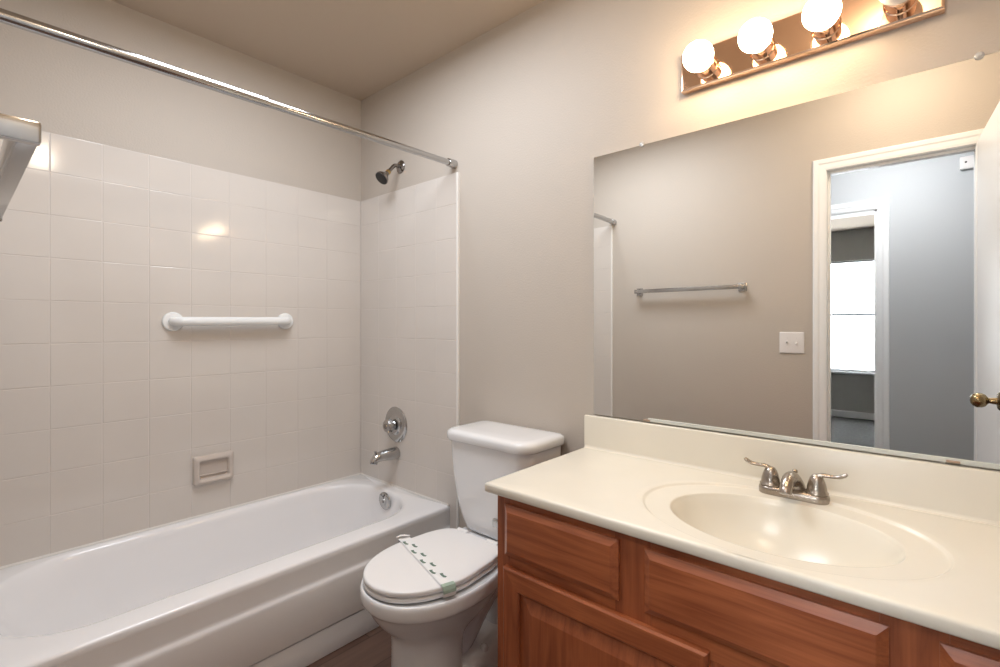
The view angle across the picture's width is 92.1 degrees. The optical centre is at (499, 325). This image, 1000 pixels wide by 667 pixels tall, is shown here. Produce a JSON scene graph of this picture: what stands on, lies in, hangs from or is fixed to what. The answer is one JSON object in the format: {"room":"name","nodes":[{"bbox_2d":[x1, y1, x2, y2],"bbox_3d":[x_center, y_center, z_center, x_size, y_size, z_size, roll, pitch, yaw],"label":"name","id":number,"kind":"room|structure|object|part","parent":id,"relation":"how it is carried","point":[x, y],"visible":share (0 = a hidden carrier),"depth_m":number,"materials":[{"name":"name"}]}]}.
{"room":"bathroom","nodes":[
{"label":"bathroom","id":0,"kind":"room"},
{"bbox_2d":[0,0,360,201],"bbox_3d":[-1.365,-0.028,2.132,0.100,2.485,1.650,0,0,41],"label":"wall","id":1,"kind":"structure","parent":0,"point":[74,92],"depth_m":2.02,"materials":[{"name":"beige paint"}]},
{"bbox_2d":[0,131,359,566],"bbox_3d":[-1.289,0.065,2.136,0.010,1.528,1.522,0,0,41],"label":"wall tile","id":2,"kind":"structure","parent":1,"relation":"attached to","point":[106,410],"depth_m":1.99,"materials":[{"name":"tile"}]},
{"bbox_2d":[193,450,233,485],"bbox_3d":[-1.264,0.629,2.134,0.030,0.124,0.162,0,0,41],"label":"soap dish","id":3,"kind":"object","parent":2,"relation":"attached to","point":[214,467],"visible":1,"depth_m":2.13,"materials":[{"name":"beige ceramic"}]},
{"bbox_2d":[161,312,292,330],"bbox_3d":[-1.196,-0.021,2.185,0.067,0.086,0.555,0,0,41],"label":"grab bar","id":4,"kind":"object","parent":2,"relation":"attached to","point":[171,321],"visible":1,"depth_m":2.11,"materials":[{"name":"white"}]},
{"bbox_2d":[0,473,359,568],"bbox_3d":[-1.281,0.828,2.135,0.005,0.010,1.513,0,0,41],"label":"trim","id":5,"kind":"structure","parent":1,"relation":"attached to","point":[142,530],"depth_m":1.98,"materials":[{"name":"white"}]},
{"bbox_2d":[111,0,544,100],"bbox_3d":[-0.245,-1.300,1.218,2.990,0.060,1.750,0,0,41],"label":"ceiling","id":6,"kind":"structure","parent":0,"point":[357,49],"depth_m":2.05,"materials":[{"name":"beige paint"}]},
{"bbox_2d":[306,626,390,666],"bbox_3d":[-0.245,1.245,1.218,2.990,0.060,1.750,0,0,41],"label":"floor","id":7,"kind":"structure","parent":0,"point":[373,648],"depth_m":1.79,"materials":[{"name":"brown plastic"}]},
{"bbox_2d":[0,474,449,666],"bbox_3d":[-1.008,1.022,1.898,0.744,0.386,1.530,0,0,41],"label":"bathtub","id":8,"kind":"object","parent":7,"relation":"on","point":[275,581],"visible":0.94,"depth_m":1.75,"materials":[{"name":"white ceramic"}]},
{"bbox_3d":[-0.576,0.873,2.403,0.088,0.088,0.021,0,0,41],"label":"overflow plate","id":9,"kind":"part","parent":8,"relation":"part of","materials":[{"name":"silver metal"}]},
{"bbox_2d":[360,420,564,666],"bbox_3d":[-0.143,0.807,1.680,0.433,0.815,0.710,0,0,41],"label":"toilet","id":10,"kind":"object","parent":7,"relation":"on","point":[426,628],"depth_m":1.60,"materials":[{"name":"white ceramic"}]},
{"bbox_2d":[403,541,446,576],"bbox_3d":[-0.253,0.765,1.590,0.033,0.001,0.301,0,0,-32],"label":"print","id":11,"kind":"object","parent":10,"relation":"on","point":[418,553],"depth_m":1.58,"materials":[{"name":"green"}]},
{"bbox_3d":[-0.253,0.779,1.586,0.047,0.050,0.395,0,0,-32],"label":"paper strip","id":12,"kind":"part","parent":10,"relation":"part of","materials":[{"name":"white paper"}]},
{"bbox_3d":[-0.232,0.798,1.600,0.352,0.014,0.454,0,0,41],"label":"seat","id":13,"kind":"part","parent":10,"relation":"part of","materials":[{"name":"white plastic"}]},
{"bbox_3d":[-0.232,0.778,1.600,0.350,0.019,0.452,0,0,41],"label":"seat lid","id":14,"kind":"part","parent":10,"relation":"part of","materials":[{"name":"white plastic"}]},
{"bbox_3d":[0.011,0.615,1.853,0.402,0.342,0.225,0,0,41],"label":"tank","id":15,"kind":"part","parent":10,"relation":"part of","materials":[{"name":"white ceramic"}]},
{"bbox_3d":[0.009,0.421,1.851,0.428,0.044,0.252,0,0,41],"label":"tank lid","id":16,"kind":"part","parent":10,"relation":"part of","materials":[{"name":"white ceramic"}]},
{"bbox_2d":[498,495,999,666],"bbox_3d":[0.642,0.840,1.109,1.283,0.751,0.541,0,0,41],"label":"vanity cabinet","id":17,"kind":"object","parent":7,"relation":"on","point":[572,592],"visible":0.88,"depth_m":1.02,"materials":[{"name":"brown wood"}]},
{"bbox_3d":[0.152,0.639,1.216,0.315,0.061,0.019,0,0,41],"label":"rail","id":18,"kind":"part","parent":17,"relation":"part of","materials":[{"name":"brown wood"}]},
{"bbox_3d":[0.152,0.480,1.216,0.315,0.033,0.019,0,0,41],"label":"rail","id":19,"kind":"part","parent":17,"relation":"part of","materials":[{"name":"brown wood"}]},
{"bbox_3d":[0.139,0.553,1.201,0.339,0.138,0.017,0,0,41],"label":"drawer","id":20,"kind":"part","parent":17,"relation":"part of","materials":[{"name":"brown wood"}]},
{"bbox_3d":[0.214,0.876,1.137,0.430,0.342,0.016,0,0,41],"label":"panel","id":21,"kind":"part","parent":17,"relation":"part of","materials":[{"name":"brown wood"}]},
{"bbox_3d":[0.213,0.876,1.137,0.536,0.448,0.017,0,0,41],"label":"door","id":22,"kind":"part","parent":17,"relation":"part of","materials":[{"name":"brown wood"}]},
{"bbox_3d":[0.482,0.639,0.926,0.391,0.061,0.019,0,0,41],"label":"rail","id":23,"kind":"part","parent":17,"relation":"part of","materials":[{"name":"brown wood"}]},
{"bbox_2d":[485,414,999,649],"bbox_3d":[0.635,0.453,1.114,1.322,0.264,0.545,0,0,41],"label":"countertop","id":24,"kind":"structure","parent":17,"relation":"on","point":[917,542],"depth_m":1.15,"materials":[{"name":"stone"}]},
{"bbox_2d":[744,457,847,504],"bbox_3d":[0.759,0.401,1.249,0.160,0.083,0.180,0,0,-7],"label":"faucet","id":25,"kind":"object","parent":24,"relation":"on","point":[792,486],"visible":1,"depth_m":1.22,"materials":[{"name":"silver metal"}]},
{"bbox_3d":[0.702,0.377,1.304,0.076,0.034,0.020,0,0,40],"label":"lever","id":26,"kind":"part","parent":25,"relation":"part of","materials":[{"name":"silver metal"}]},
{"bbox_3d":[0.723,0.398,1.287,0.051,0.048,0.051,0,0,41],"label":"handle","id":27,"kind":"part","parent":25,"relation":"part of","materials":[{"name":"silver metal"}]},
{"bbox_3d":[0.740,0.406,1.227,0.060,0.069,0.145,0,0,41],"label":"spout","id":28,"kind":"part","parent":25,"relation":"part of","materials":[{"name":"silver metal"}]},
{"bbox_3d":[0.801,0.398,1.218,0.051,0.048,0.051,0,0,41],"label":"handle","id":29,"kind":"part","parent":25,"relation":"part of","materials":[{"name":"silver metal"}]},
{"bbox_3d":[0.820,0.377,1.200,0.076,0.034,0.020,0,0,43],"label":"lever","id":30,"kind":"part","parent":25,"relation":"part of","materials":[{"name":"silver metal"}]},
{"bbox_3d":[0.482,0.480,0.926,0.391,0.033,0.019,0,0,41],"label":"rail","id":31,"kind":"part","parent":17,"relation":"part of","materials":[{"name":"brown wood"}]},
{"bbox_3d":[0.470,0.553,0.912,0.415,0.138,0.017,0,0,41],"label":"drawer","id":32,"kind":"part","parent":17,"relation":"part of","materials":[{"name":"brown wood"}]},
{"bbox_3d":[0.800,0.553,0.623,0.342,0.138,0.017,0,0,41],"label":"drawer","id":33,"kind":"part","parent":17,"relation":"part of","materials":[{"name":"brown wood"}]},
{"bbox_3d":[0.812,0.480,0.638,0.318,0.033,0.019,0,0,41],"label":"rail","id":34,"kind":"part","parent":17,"relation":"part of","materials":[{"name":"brown wood"}]},
{"bbox_2d":[361,0,999,527],"bbox_3d":[0.298,-0.028,1.839,2.990,2.485,0.100,0,0,41],"label":"wall","id":35,"kind":"structure","parent":0,"point":[524,108],"depth_m":1.84,"materials":[{"name":"beige paint"}]},
{"bbox_2d":[0,8,457,168],"bbox_3d":[-0.712,-0.732,1.637,0.039,0.059,1.533,0,0,41],"label":"shower rod","id":36,"kind":"object","parent":35,"relation":"attached to","point":[7,17],"visible":1,"depth_m":1.39,"materials":[{"name":"silver metal"}]},
{"bbox_2d":[375,160,404,184],"bbox_3d":[-0.557,-0.779,2.425,0.070,0.144,0.144,0,0,41],"label":"shower","id":37,"kind":"object","parent":35,"relation":"attached to","point":[382,177],"visible":1,"depth_m":2.41,"materials":[{"name":"silver metal"}]},
{"bbox_3d":[-0.539,-0.800,2.445,0.019,0.057,0.072,0,0,41],"label":"arm","id":38,"kind":"part","parent":37,"relation":"part of","materials":[{"name":"silver metal"}]},
{"bbox_2d":[360,473,448,505],"bbox_3d":[-0.511,0.828,2.465,0.727,0.010,0.005,0,0,41],"label":"trim","id":39,"kind":"structure","parent":35,"relation":"attached to","point":[360,473],"depth_m":2.43,"materials":[{"name":"white"}]},
{"bbox_2d":[360,173,455,507],"bbox_3d":[-0.491,0.065,2.457,0.787,1.528,0.010,0,0,41],"label":"wall tile","id":40,"kind":"structure","parent":35,"relation":"attached to","point":[408,235],"depth_m":2.41,"materials":[{"name":"tile"}]},
{"bbox_2d":[370,447,399,464],"bbox_3d":[-0.583,0.653,2.427,0.063,0.065,0.159,0,0,41],"label":"tub spout","id":41,"kind":"object","parent":40,"relation":"attached to","point":[393,453],"visible":1,"depth_m":2.41,"materials":[{"name":"silver metal"}]},
{"bbox_2d":[383,407,406,441],"bbox_3d":[-0.558,0.507,2.461,0.182,0.182,0.072,0,0,41],"label":"shower valve","id":42,"kind":"object","parent":40,"relation":"attached to","point":[395,423],"visible":1,"depth_m":2.45,"materials":[{"name":"silver metal"}]},
{"bbox_3d":[-0.564,0.507,2.455,0.068,0.068,0.048,0,0,41],"label":"knob","id":43,"kind":"part","parent":42,"relation":"part of","materials":[{"name":"silver metal"}]},
{"bbox_2d":[450,506,455,528],"bbox_3d":[-0.212,1.022,2.212,0.044,0.386,0.010,0,0,41],"label":"tiled wall","id":44,"kind":"structure","parent":35,"relation":"attached to","point":[452,509],"depth_m":2.21,"materials":[{"name":"tile"}]},
{"bbox_2d":[456,172,458,528],"bbox_3d":[-0.192,0.258,2.194,0.010,1.914,0.010,0,0,41],"label":"trim","id":45,"kind":"structure","parent":35,"relation":"attached to","point":[457,173],"depth_m":2.19,"materials":[{"name":"white tile"}]},
{"bbox_2d":[584,414,999,521],"bbox_3d":[0.808,0.378,1.312,1.322,0.115,0.019,0,0,41],"label":"backsplash","id":46,"kind":"structure","parent":35,"relation":"attached to","point":[961,490],"depth_m":1.26,"materials":[{"name":"stone"}]},
{"bbox_2d":[594,52,999,469],"bbox_3d":[0.821,-0.149,1.306,1.288,0.931,0.012,0,0,41],"label":"wall mirror","id":47,"kind":"object","parent":35,"relation":"attached to","point":[825,271],"visible":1,"depth_m":1.28,"materials":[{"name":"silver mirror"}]},
{"bbox_2d":[681,0,944,94],"bbox_3d":[0.760,-0.785,1.267,0.604,0.114,0.151,0,0,41],"label":"vanity light","id":48,"kind":"object","parent":35,"relation":"attached to","point":[760,44],"visible":1,"depth_m":1.27,"materials":[{"name":"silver metal"}]},
{"bbox_2d":[683,40,718,78],"bbox_3d":[0.583,-0.776,1.402,0.083,0.083,0.122,0,0,41],"label":"bulb","id":49,"kind":"object","parent":48,"relation":"attached to","point":[701,60],"depth_m":1.38,"materials":[{"name":"white glass"}]},
{"bbox_2d":[738,17,775,60],"bbox_3d":[0.695,-0.776,1.304,0.083,0.083,0.122,0,0,41],"label":"bulb","id":50,"kind":"object","parent":48,"relation":"attached to","point":[757,38],"depth_m":1.28,"materials":[{"name":"white glass"}]},
{"bbox_2d":[802,0,841,40],"bbox_3d":[0.807,-0.776,1.206,0.083,0.083,0.122,0,0,41],"label":"bulb","id":51,"kind":"object","parent":48,"relation":"attached to","point":[821,19],"depth_m":1.19,"materials":[{"name":"white glass"}]},
{"bbox_2d":[879,0,916,16],"bbox_3d":[0.919,-0.776,1.109,0.083,0.083,0.122,0,0,41],"label":"socket","id":52,"kind":"object","parent":48,"relation":"attached to","point":[887,8],"depth_m":1.14,"materials":[{"name":"gold"}]},
{"bbox_3d":[-0.762,-0.028,0.628,2.790,2.485,0.050,0,0,41],"label":"wall","id":53,"kind":"structure","parent":0,"visible":0},
{"bbox_2d":[0,113,41,221],"bbox_3d":[-0.810,-0.227,0.753,0.681,0.050,0.076,0,0,41],"label":"towel bar","id":54,"kind":"object","parent":53,"relation":"attached to","point":[21,137],"visible":1,"depth_m":0.59,"materials":[{"name":"silver metal"}]},
{"bbox_3d":[-0.571,-0.227,0.544,0.045,0.050,0.076,0,0,41],"label":"post","id":55,"kind":"part","parent":54,"relation":"part of","materials":[{"name":"metal"}]}
]}

